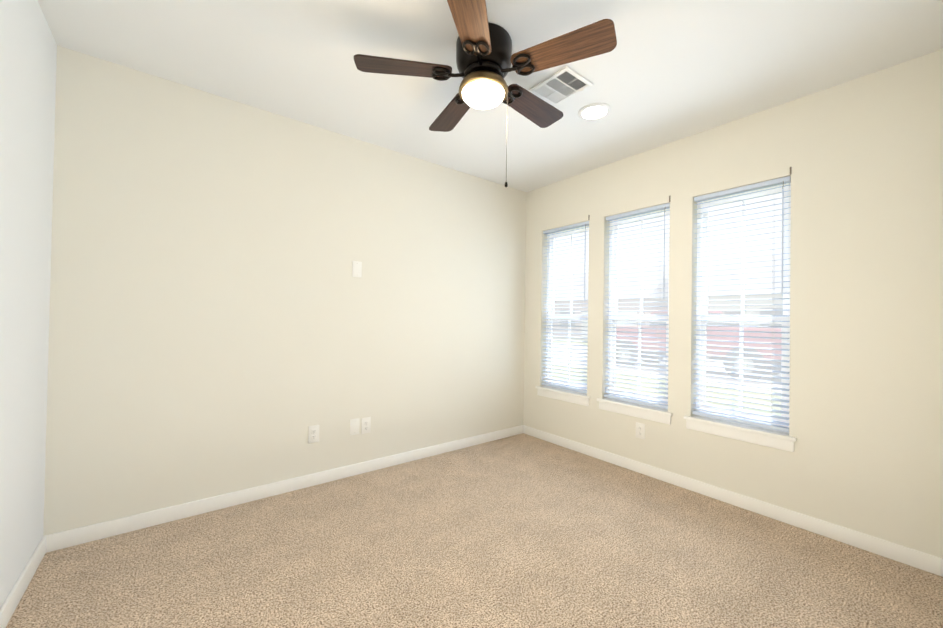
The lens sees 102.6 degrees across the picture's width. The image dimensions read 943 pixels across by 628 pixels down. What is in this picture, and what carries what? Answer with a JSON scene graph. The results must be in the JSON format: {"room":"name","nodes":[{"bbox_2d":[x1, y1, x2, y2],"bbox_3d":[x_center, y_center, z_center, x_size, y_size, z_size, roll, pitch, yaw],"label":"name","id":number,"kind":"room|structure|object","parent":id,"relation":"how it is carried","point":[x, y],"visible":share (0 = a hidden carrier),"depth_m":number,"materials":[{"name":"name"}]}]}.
{"room":"empty bedroom","nodes":[
{"label":"empty bedroom","id":0,"kind":"room"},
{"bbox_2d":[0,0,56,608],"bbox_3d":[-1.200,-0.082,0.652,0.140,2.440,2.847,1,-1,-38],"label":"wall","id":1,"kind":"structure","parent":0,"point":[28,53],"depth_m":1.50,"materials":[{"name":"beige paint"}]},
{"bbox_2d":[0,537,45,627],"bbox_3d":[-1.197,1.098,0.736,0.013,0.082,2.694,1,-1,-38],"label":"baseboard","id":2,"kind":"structure","parent":1,"relation":"attached to","point":[11,602],"depth_m":1.51,"materials":[{"name":"white paint"}]},
{"bbox_2d":[43,45,526,535],"bbox_3d":[-0.785,-0.050,2.878,3.545,2.440,0.140,1,-1,-38],"label":"wall","id":3,"kind":"structure","parent":0,"point":[222,320],"depth_m":2.32,"materials":[{"name":"beige paint"}]},
{"bbox_2d":[43,425,523,552],"bbox_3d":[-0.755,1.129,2.805,3.265,0.082,0.013,1,-1,-38],"label":"baseboard","id":4,"kind":"structure","parent":3,"relation":"attached to","point":[78,536],"depth_m":2.30,"materials":[{"name":"white paint"}]},
{"bbox_2d":[308,425,318,442],"bbox_3d":[-1.069,0.814,2.561,0.070,0.115,0.009,1,-1,-38],"label":"electrical outlet","id":5,"kind":"object","parent":3,"relation":"attached to","point":[313,434],"visible":1,"depth_m":2.56,"materials":[{"name":"white plastic"}]},
{"bbox_2d":[350,418,359,435],"bbox_3d":[-0.846,0.817,2.737,0.070,0.115,0.007,1,-1,-38],"label":"electrical outlet plate","id":6,"kind":"object","parent":3,"relation":"attached to","point":[354,426],"visible":1,"depth_m":2.73,"materials":[{"name":"white plastic"}]},
{"bbox_2d":[352,261,361,276],"bbox_3d":[-0.832,-0.326,2.747,0.070,0.115,0.007,1,-1,-38],"label":"wall plate","id":7,"kind":"object","parent":3,"relation":"attached to","point":[356,268],"visible":1,"depth_m":2.74,"materials":[{"name":"white plastic"}]},
{"bbox_2d":[361,417,370,433],"bbox_3d":[-0.778,0.823,2.790,0.070,0.115,0.009,1,-1,-38],"label":"electrical outlet","id":8,"kind":"object","parent":3,"relation":"attached to","point":[366,426],"visible":1,"depth_m":2.79,"materials":[{"name":"white plastic"}]},
{"bbox_2d":[6,433,942,627],"bbox_3d":[0.075,1.230,1.745,3.665,0.120,3.107,1,-1,-38],"label":"floor","id":9,"kind":"structure","parent":0,"point":[522,530],"depth_m":1.77,"materials":[{"name":"carpet"}]},
{"bbox_2d":[38,0,942,191],"bbox_3d":[0.115,-1.329,1.774,3.665,0.120,3.107,1,-1,-38],"label":"ceiling","id":10,"kind":"structure","parent":0,"point":[663,72],"depth_m":1.87,"materials":[{"name":"white paint"}]},
{"bbox_2d":[354,0,616,186],"bbox_3d":[0.068,-0.929,1.796,1.112,0.681,1.132,1,-1,-38],"label":"ceiling fan","id":11,"kind":"object","parent":10,"relation":"hanging from","point":[485,58],"visible":1,"depth_m":1.68,"materials":[{"name":"brown wood"}]},
{"bbox_2d":[529,66,592,105],"bbox_3d":[0.493,-1.251,2.092,0.230,0.016,0.265,1,-1,-38],"label":"ceiling vent","id":12,"kind":"object","parent":10,"relation":"in","point":[561,85],"visible":0.98,"depth_m":2.08,"materials":[{"name":"white metal"}]},
{"bbox_2d":[578,103,610,120],"bbox_3d":[0.760,-1.248,2.338,0.194,0.009,0.194,1,-1,-38],"label":"recessed light","id":13,"kind":"object","parent":10,"relation":"in","point":[593,111],"visible":1,"depth_m":2.33,"materials":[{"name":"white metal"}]},
{"bbox_2d":[523,49,942,557],"bbox_3d":[1.433,-0.017,2.812,0.140,2.440,2.707,1,-1,-38],"label":"wall","id":14,"kind":"structure","parent":0,"point":[862,156],"depth_m":2.06,"materials":[{"name":"beige paint"}]},
{"bbox_2d":[535,386,589,405],"bbox_3d":[0.845,0.744,3.461,0.107,0.086,0.598,1,-1,-38],"label":"window sill","id":15,"kind":"structure","parent":14,"relation":"attached to","point":[563,395],"depth_m":3.42,"materials":[{"name":"white paint"}]},
{"bbox_2d":[546,226,588,392],"bbox_3d":[0.923,-0.052,3.522,0.058,1.509,0.527,1,-1,-38],"label":"window","id":16,"kind":"structure","parent":14,"relation":"in","point":[552,294],"depth_m":3.58,"materials":[{"name":"white plastic"}]},
{"bbox_2d":[542,215,589,392],"bbox_3d":[0.863,-0.084,3.468,0.064,1.539,0.526,1,-1,-38],"label":"window blind","id":17,"kind":"object","parent":16,"relation":"attached to","point":[570,227],"visible":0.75,"depth_m":3.45,"materials":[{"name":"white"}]},
{"bbox_2d":[597,398,672,424],"bbox_3d":[1.262,0.744,2.930,0.107,0.086,0.598,1,-1,-38],"label":"window sill","id":18,"kind":"structure","parent":14,"relation":"attached to","point":[656,414],"depth_m":2.88,"materials":[{"name":"white paint"}]},
{"bbox_2d":[608,208,669,405],"bbox_3d":[1.340,-0.051,2.991,0.058,1.509,0.527,1,-1,-38],"label":"window","id":19,"kind":"structure","parent":14,"relation":"in","point":[616,259],"depth_m":3.02,"materials":[{"name":"white plastic"}]},
{"bbox_2d":[604,196,669,408],"bbox_3d":[1.280,-0.083,2.937,0.064,1.539,0.526,1,-1,-38],"label":"window blind","id":20,"kind":"object","parent":19,"relation":"attached to","point":[658,208],"visible":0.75,"depth_m":2.91,"materials":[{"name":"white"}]},
{"bbox_2d":[636,422,644,438],"bbox_3d":[1.277,0.884,2.862,0.009,0.115,0.070,1,-1,-38],"label":"electrical outlet","id":21,"kind":"object","parent":14,"relation":"attached to","point":[640,430],"visible":1,"depth_m":2.86,"materials":[{"name":"white plastic"}]},
{"bbox_2d":[523,425,942,576],"bbox_3d":[1.359,1.160,2.746,0.013,0.082,2.694,1,-1,-38],"label":"baseboard","id":22,"kind":"structure","parent":14,"relation":"attached to","point":[930,563],"depth_m":2.22,"materials":[{"name":"white paint"}]},
{"bbox_2d":[684,415,796,451],"bbox_3d":[1.683,0.745,2.396,0.107,0.086,0.598,1,-1,-38],"label":"window sill","id":23,"kind":"structure","parent":14,"relation":"attached to","point":[740,431],"depth_m":2.34,"materials":[{"name":"white paint"}]},
{"bbox_2d":[696,183,790,432],"bbox_3d":[1.760,-0.051,2.456,0.058,1.509,0.527,1,-1,-38],"label":"window","id":24,"kind":"structure","parent":14,"relation":"in","point":[701,250],"depth_m":2.46,"materials":[{"name":"white plastic"}]},
{"bbox_2d":[693,167,791,431],"bbox_3d":[1.700,-0.083,2.403,0.064,1.539,0.526,1,-1,-38],"label":"window blind","id":25,"kind":"object","parent":24,"relation":"attached to","point":[758,186],"visible":0.9,"depth_m":2.37,"materials":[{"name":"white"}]},
{"label":"outside","id":26,"kind":"structure","parent":0,"visible":0},
{"bbox_2d":[552,337,587,344],"bbox_3d":[31.079,2.441,27.622,42.500,0.200,85.000,1,-1,-38],"label":"ground","id":27,"kind":"structure","parent":26,"point":[571,342],"depth_m":28.44,"materials":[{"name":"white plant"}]},
{"bbox_2d":[552,265,667,336],"bbox_3d":[13.267,-0.955,34.604,10.800,6.199,11.100,1,-1,-38],"label":"house","id":28,"kind":"structure","parent":27,"relation":"on","point":[619,292],"depth_m":31.19,"materials":[{"name":"beige brick"}]},
{"bbox_2d":[708,253,782,327],"bbox_3d":[22.229,-0.946,23.205,10.800,6.199,12.100,1,-1,-38],"label":"house","id":29,"kind":"structure","parent":27,"relation":"on","point":[738,287],"depth_m":23.45,"materials":[{"name":"beige"}]},
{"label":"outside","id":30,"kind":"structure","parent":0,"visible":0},
{"bbox_2d":[552,363,780,409],"bbox_3d":[4.302,1.790,6.567,9.040,0.200,85.000,1,-1,-38],"label":"lawn","id":31,"kind":"structure","parent":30,"point":[737,391],"depth_m":8.62,"materials":[{"name":"green plant"}]},
{"bbox_2d":[558,375,586,382],"bbox_3d":[1.127,1.142,4.136,0.893,0.940,0.918,1,-1,-38],"label":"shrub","id":32,"kind":"object","parent":31,"relation":"on","point":[573,379],"depth_m":4.05,"materials":[{"name":"green plant"}]},
{"bbox_2d":[724,405,780,415],"bbox_3d":[2.105,1.152,2.876,0.874,0.920,0.908,1,-1,-38],"label":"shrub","id":33,"kind":"object","parent":31,"relation":"on","point":[750,409],"depth_m":2.81,"materials":[{"name":"green plant"}]},
{"bbox_2d":[552,344,780,391],"bbox_3d":[10.605,1.937,11.524,9.600,0.212,85.000,1,-1,-38],"label":"street","id":34,"kind":"structure","parent":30,"point":[720,368],"depth_m":12.16,"materials":[{"name":"grey asphalt"}]},
{"bbox_2d":[616,311,781,379],"bbox_3d":[7.246,0.896,12.431,2.350,2.030,5.820,1,-1,-38],"label":"truck","id":35,"kind":"object","parent":34,"relation":"on","point":[733,344],"depth_m":10.98,"materials":[{"name":"red metal"}]}
]}

